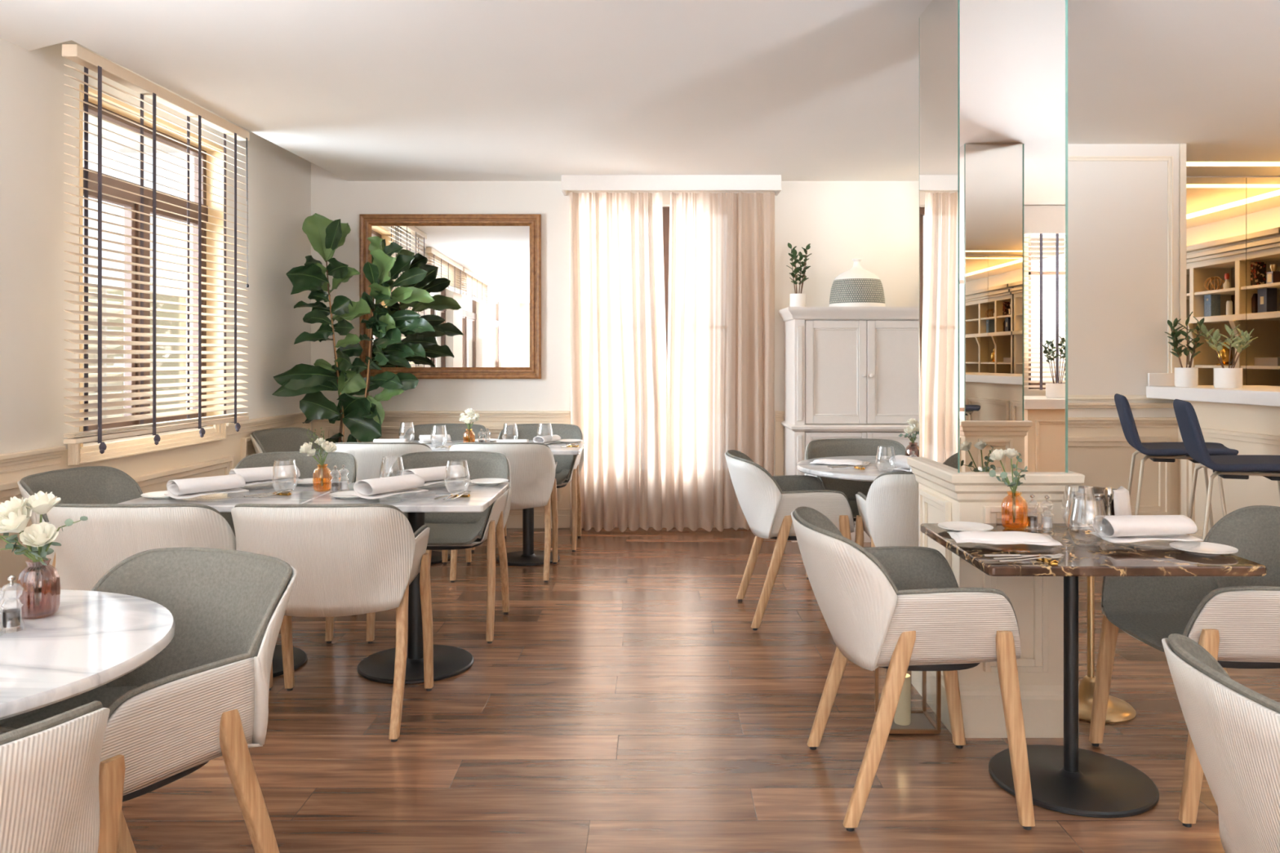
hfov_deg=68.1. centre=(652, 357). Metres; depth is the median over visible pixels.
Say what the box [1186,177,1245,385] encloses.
wall mirror
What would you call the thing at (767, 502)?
armchair
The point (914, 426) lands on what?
bouquet
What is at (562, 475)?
seat cushion
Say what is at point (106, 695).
seat cushion
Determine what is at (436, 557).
bistro table
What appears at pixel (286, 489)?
fork
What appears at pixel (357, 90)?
ceiling
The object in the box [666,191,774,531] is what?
sheer curtain
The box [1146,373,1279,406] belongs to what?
countertop
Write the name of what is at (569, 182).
pelmet
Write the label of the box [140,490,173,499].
bread plate
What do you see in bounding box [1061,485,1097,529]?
glass
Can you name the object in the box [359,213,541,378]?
framed mirror
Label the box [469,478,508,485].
bread plate
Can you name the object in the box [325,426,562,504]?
trim
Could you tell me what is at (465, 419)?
bouquet
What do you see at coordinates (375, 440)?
rolled napkin
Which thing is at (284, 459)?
glass
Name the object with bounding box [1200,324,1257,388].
variegated plant
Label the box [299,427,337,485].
bouquet
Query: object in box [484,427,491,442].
salt mill
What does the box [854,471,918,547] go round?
armchair
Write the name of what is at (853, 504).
seat cushion
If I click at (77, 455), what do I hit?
trim
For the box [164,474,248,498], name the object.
rolled napkin
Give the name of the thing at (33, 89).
wall
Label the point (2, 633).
salt mill
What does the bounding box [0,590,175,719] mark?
bistro table
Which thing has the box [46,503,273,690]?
armchair
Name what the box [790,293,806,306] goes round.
pot
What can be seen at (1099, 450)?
wainscoting
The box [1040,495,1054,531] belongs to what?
salt mill
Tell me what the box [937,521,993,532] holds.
bread plate
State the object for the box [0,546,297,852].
armchair
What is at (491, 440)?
bread plate
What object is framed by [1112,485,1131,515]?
napkin
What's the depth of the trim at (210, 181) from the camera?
5.80 m
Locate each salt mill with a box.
[0,587,5,635]
[338,464,349,491]
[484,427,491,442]
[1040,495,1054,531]
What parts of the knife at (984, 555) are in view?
handle, blade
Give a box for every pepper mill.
[0,574,24,633]
[329,465,341,493]
[477,428,484,442]
[1025,493,1039,529]
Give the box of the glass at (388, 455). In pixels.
[379,455,404,477]
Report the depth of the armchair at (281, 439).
6.38 m
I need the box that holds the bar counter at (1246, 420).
[1146,373,1279,542]
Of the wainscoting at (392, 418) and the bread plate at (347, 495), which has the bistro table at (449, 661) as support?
the bread plate at (347, 495)
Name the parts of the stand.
handle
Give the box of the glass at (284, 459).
[271,458,297,493]
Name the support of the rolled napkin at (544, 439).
on the bistro table at (527, 557)
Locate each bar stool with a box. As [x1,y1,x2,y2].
[1114,393,1238,528]
[1173,399,1279,542]
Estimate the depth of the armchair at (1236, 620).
3.00 m
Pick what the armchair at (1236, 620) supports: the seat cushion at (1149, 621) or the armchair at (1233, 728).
the seat cushion at (1149, 621)
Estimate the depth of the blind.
4.57 m
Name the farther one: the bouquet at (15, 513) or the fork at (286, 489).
the fork at (286, 489)
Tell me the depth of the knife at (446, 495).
3.70 m
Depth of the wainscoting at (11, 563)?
4.97 m
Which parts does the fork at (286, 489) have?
handle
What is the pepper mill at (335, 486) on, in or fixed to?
on the bistro table at (449, 661)
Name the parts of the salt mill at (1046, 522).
knob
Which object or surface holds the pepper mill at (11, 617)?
on the bistro table at (94, 639)
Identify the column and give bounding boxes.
[906,0,1084,737]
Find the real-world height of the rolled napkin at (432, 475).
0.070 m
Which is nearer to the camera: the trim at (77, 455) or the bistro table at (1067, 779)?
the bistro table at (1067, 779)
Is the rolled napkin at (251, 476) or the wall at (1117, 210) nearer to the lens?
the rolled napkin at (251, 476)
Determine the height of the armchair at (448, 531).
0.805 m
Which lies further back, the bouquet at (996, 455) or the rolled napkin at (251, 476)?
the rolled napkin at (251, 476)
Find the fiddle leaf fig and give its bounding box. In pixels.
[271,213,435,448]
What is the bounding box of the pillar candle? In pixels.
[893,673,911,725]
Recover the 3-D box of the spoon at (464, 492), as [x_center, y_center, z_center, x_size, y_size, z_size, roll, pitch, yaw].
[-0.756,0.541,3.721,0.041,0.008,0.190,0,0,9]
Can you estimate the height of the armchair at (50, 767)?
0.805 m
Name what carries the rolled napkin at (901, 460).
on the bistro table at (870, 472)
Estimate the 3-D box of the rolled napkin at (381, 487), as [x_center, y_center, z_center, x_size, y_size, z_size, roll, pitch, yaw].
[-1.030,0.502,3.720,0.131,0.070,0.277,0,0,34]
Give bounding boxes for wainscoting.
[1067,402,1178,515]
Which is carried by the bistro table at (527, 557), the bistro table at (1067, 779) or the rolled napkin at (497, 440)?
the rolled napkin at (497, 440)
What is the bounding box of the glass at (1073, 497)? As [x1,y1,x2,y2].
[1067,497,1107,546]
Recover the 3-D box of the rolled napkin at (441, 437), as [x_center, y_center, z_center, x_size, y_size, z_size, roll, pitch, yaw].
[-1.420,0.528,6.180,0.202,0.051,0.096,0,0,-25]
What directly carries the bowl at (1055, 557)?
on the spoon at (1055, 557)
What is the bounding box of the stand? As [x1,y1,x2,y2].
[1069,485,1136,723]
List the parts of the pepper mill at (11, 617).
knob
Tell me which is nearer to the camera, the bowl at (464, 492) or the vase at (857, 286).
the bowl at (464, 492)
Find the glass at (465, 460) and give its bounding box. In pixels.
[444,459,470,493]
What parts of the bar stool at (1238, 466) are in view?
leg, leg, seat frame, leg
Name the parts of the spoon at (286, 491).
handle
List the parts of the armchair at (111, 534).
leg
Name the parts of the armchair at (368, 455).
leg, leg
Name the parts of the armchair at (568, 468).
leg, under frame, leg, leg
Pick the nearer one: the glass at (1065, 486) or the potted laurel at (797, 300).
the glass at (1065, 486)
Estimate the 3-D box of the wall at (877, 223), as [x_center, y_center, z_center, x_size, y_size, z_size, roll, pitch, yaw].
[0.200,-0.170,7.240,6.200,2.900,0.240,0,0,0]
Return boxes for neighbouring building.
[83,285,186,420]
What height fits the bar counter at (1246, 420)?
1.185 m
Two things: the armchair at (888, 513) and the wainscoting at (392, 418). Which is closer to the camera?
the armchair at (888, 513)
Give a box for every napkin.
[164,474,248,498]
[229,465,302,485]
[351,474,428,499]
[373,439,408,442]
[401,464,471,486]
[417,434,452,443]
[496,439,528,442]
[533,435,560,444]
[809,458,870,465]
[887,454,911,471]
[946,530,1062,546]
[1089,515,1203,542]
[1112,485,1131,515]
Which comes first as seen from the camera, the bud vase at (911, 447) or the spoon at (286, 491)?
the spoon at (286, 491)
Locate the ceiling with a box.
[0,0,1279,181]
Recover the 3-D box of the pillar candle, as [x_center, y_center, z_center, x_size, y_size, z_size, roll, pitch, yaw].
[0.867,1.180,3.290,0.056,0.175,0.056,0,0,0]
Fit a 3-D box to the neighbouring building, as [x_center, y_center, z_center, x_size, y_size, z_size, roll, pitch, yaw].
[-10.500,-1.470,12.750,1.000,6.500,18.500,0,0,0]
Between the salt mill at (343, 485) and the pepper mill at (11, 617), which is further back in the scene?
the salt mill at (343, 485)
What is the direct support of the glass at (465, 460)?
on the bistro table at (449, 661)
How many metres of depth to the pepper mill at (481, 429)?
5.90 m
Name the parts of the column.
mirror panel, panel moulding, skirting, cornice, mirror panel, mirror panel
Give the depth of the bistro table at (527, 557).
5.98 m
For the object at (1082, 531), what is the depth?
3.01 m
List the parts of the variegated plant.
pot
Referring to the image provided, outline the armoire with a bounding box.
[777,306,919,542]
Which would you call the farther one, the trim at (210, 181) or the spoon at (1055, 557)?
the trim at (210, 181)
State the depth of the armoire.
6.60 m
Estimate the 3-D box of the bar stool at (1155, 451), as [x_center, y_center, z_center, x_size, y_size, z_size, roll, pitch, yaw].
[2.676,0.737,4.872,0.518,1.088,0.440,0,0,21]
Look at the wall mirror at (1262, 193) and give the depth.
6.91 m
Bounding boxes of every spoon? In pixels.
[258,489,293,497]
[450,491,471,500]
[831,465,866,467]
[998,555,1063,561]
[1068,524,1093,528]
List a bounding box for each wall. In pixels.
[0,37,311,453]
[311,162,919,528]
[1067,143,1179,417]
[1186,176,1279,177]
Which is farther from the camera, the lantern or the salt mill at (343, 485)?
the salt mill at (343, 485)
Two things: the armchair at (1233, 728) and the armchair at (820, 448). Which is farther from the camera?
the armchair at (820, 448)
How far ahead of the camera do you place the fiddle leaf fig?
6.67 m
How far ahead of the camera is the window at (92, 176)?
5.13 m
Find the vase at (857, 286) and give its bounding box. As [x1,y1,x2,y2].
[829,258,884,306]
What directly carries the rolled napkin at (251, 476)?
on the charger
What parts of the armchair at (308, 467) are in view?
leg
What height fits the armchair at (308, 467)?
0.805 m
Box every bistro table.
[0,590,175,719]
[119,481,351,677]
[303,481,510,684]
[408,440,478,564]
[492,440,586,566]
[796,455,906,481]
[920,523,1266,817]
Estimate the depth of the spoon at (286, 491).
3.79 m
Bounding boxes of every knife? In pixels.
[433,491,461,499]
[826,465,846,467]
[983,554,1054,556]
[1069,528,1093,528]
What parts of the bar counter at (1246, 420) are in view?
panel moulding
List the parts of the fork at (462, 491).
handle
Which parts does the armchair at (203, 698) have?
leg, leg, under frame, leg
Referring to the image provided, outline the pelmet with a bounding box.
[561,174,781,195]
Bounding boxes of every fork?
[252,488,291,497]
[443,490,466,499]
[992,553,1063,559]
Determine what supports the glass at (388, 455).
on the bistro table at (449, 661)
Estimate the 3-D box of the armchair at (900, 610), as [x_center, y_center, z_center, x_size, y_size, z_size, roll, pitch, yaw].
[0.728,0.877,2.840,0.614,0.805,0.621,0,0,-1]
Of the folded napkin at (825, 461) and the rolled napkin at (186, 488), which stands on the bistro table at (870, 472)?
the folded napkin at (825, 461)
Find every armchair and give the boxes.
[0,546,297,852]
[0,700,110,852]
[17,466,142,567]
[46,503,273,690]
[220,451,357,643]
[231,503,433,742]
[249,427,324,453]
[334,442,448,567]
[366,450,511,643]
[402,423,488,551]
[449,442,557,582]
[497,423,584,551]
[724,449,854,630]
[791,506,1035,831]
[804,438,905,578]
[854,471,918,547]
[1088,505,1279,827]
[1161,633,1279,852]
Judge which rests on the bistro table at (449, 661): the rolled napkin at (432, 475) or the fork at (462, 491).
the fork at (462, 491)
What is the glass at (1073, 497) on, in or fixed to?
on the bistro table at (1067, 779)
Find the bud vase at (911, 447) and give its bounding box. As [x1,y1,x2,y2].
[905,442,919,457]
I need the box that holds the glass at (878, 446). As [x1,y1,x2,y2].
[875,445,896,471]
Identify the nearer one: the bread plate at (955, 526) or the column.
the bread plate at (955, 526)
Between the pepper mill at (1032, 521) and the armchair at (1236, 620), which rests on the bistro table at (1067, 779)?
the pepper mill at (1032, 521)
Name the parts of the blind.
rail, pull cord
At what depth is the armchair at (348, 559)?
3.15 m
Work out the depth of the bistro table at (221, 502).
3.80 m
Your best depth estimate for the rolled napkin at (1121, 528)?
2.76 m
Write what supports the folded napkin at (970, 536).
on the charger
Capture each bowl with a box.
[460,491,471,494]
[1040,555,1063,559]
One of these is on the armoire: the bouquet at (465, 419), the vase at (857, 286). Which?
the vase at (857, 286)
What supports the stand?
on the floor
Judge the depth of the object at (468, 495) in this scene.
3.78 m
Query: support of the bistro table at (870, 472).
on the floor
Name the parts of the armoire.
moulding, drawer, door, cornice, waist moulding, drawer, door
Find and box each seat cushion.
[0,685,137,728]
[406,516,484,545]
[555,468,568,484]
[848,500,859,517]
[1102,599,1201,652]
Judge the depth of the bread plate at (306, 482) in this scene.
4.17 m
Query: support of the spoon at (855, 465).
on the bistro table at (870, 472)
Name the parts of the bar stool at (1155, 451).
leg, leg, seat frame, leg, leg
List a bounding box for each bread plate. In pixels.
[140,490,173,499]
[290,478,332,485]
[328,490,361,499]
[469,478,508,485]
[472,438,497,442]
[558,439,582,443]
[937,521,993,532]
[1168,541,1238,555]
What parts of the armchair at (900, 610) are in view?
leg, leg, under frame, leg, leg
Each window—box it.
[83,99,208,443]
[662,206,669,356]
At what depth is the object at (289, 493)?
3.83 m
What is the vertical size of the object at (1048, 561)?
0.012 m
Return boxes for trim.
[0,412,311,474]
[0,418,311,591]
[0,426,307,546]
[67,422,226,465]
[79,83,226,447]
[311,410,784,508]
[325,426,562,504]
[1067,143,1186,399]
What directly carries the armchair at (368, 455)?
on the floor
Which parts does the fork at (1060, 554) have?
handle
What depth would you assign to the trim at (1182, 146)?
5.87 m
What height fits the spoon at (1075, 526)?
0.008 m
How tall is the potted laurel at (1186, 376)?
0.449 m
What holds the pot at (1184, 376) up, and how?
on the potted laurel at (1186, 376)
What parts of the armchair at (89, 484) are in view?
leg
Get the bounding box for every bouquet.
[0,490,88,565]
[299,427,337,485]
[458,408,479,442]
[898,417,919,443]
[989,448,1027,522]
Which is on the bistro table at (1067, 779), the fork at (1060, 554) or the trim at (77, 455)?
the fork at (1060, 554)
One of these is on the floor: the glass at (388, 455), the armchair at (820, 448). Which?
the armchair at (820, 448)
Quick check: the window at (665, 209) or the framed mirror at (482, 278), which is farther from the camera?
the window at (665, 209)
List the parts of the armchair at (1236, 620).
leg, leg, under frame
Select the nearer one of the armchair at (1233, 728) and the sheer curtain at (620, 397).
the armchair at (1233, 728)
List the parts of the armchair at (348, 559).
leg, leg, leg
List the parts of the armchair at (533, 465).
leg, leg, leg, leg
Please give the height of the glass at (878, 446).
0.122 m
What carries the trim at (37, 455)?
attached to the wall at (33, 89)
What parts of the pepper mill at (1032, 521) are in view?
knob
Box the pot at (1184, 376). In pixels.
[1174,367,1198,386]
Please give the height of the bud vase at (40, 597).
0.119 m
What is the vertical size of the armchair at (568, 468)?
0.805 m
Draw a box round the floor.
[121,527,1279,852]
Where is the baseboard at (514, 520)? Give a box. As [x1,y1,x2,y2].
[506,508,582,528]
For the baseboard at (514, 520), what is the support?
attached to the wall at (877, 223)
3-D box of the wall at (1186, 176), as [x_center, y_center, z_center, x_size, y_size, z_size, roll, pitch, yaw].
[4.650,-0.195,7.020,3.100,2.950,0.160,0,0,0]
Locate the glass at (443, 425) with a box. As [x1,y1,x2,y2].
[430,425,447,447]
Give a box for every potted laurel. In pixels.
[786,243,811,306]
[1164,311,1204,386]
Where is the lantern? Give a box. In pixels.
[874,667,941,733]
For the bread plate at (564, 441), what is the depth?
6.21 m
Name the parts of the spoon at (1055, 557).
handle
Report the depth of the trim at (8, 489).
5.25 m
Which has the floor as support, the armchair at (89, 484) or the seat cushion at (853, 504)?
the armchair at (89, 484)
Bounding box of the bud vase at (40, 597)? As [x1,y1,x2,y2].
[16,557,60,618]
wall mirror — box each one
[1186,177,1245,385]
[1245,177,1279,386]
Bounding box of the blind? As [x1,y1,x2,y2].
[62,44,248,453]
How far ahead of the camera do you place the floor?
3.17 m
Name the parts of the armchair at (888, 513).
leg, leg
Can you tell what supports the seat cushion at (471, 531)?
on the armchair at (448, 531)
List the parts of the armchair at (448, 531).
leg, under frame, leg, leg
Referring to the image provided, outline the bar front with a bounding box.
[1177,400,1279,542]
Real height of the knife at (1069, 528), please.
0.006 m
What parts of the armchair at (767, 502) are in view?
leg, leg, under frame, leg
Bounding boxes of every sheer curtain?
[569,191,668,532]
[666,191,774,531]
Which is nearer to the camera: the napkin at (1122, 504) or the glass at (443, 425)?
the napkin at (1122, 504)
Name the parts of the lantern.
floor plate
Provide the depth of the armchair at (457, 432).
6.80 m
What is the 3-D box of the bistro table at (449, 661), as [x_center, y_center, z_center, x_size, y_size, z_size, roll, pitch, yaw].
[-0.985,0.917,3.895,0.698,0.725,0.680,0,0,0]
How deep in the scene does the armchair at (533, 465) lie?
5.41 m
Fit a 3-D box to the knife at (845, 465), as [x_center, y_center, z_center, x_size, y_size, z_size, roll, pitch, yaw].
[0.974,0.542,4.732,0.215,0.006,0.018,0,0,-12]
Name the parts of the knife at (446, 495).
handle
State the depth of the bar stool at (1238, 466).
4.11 m

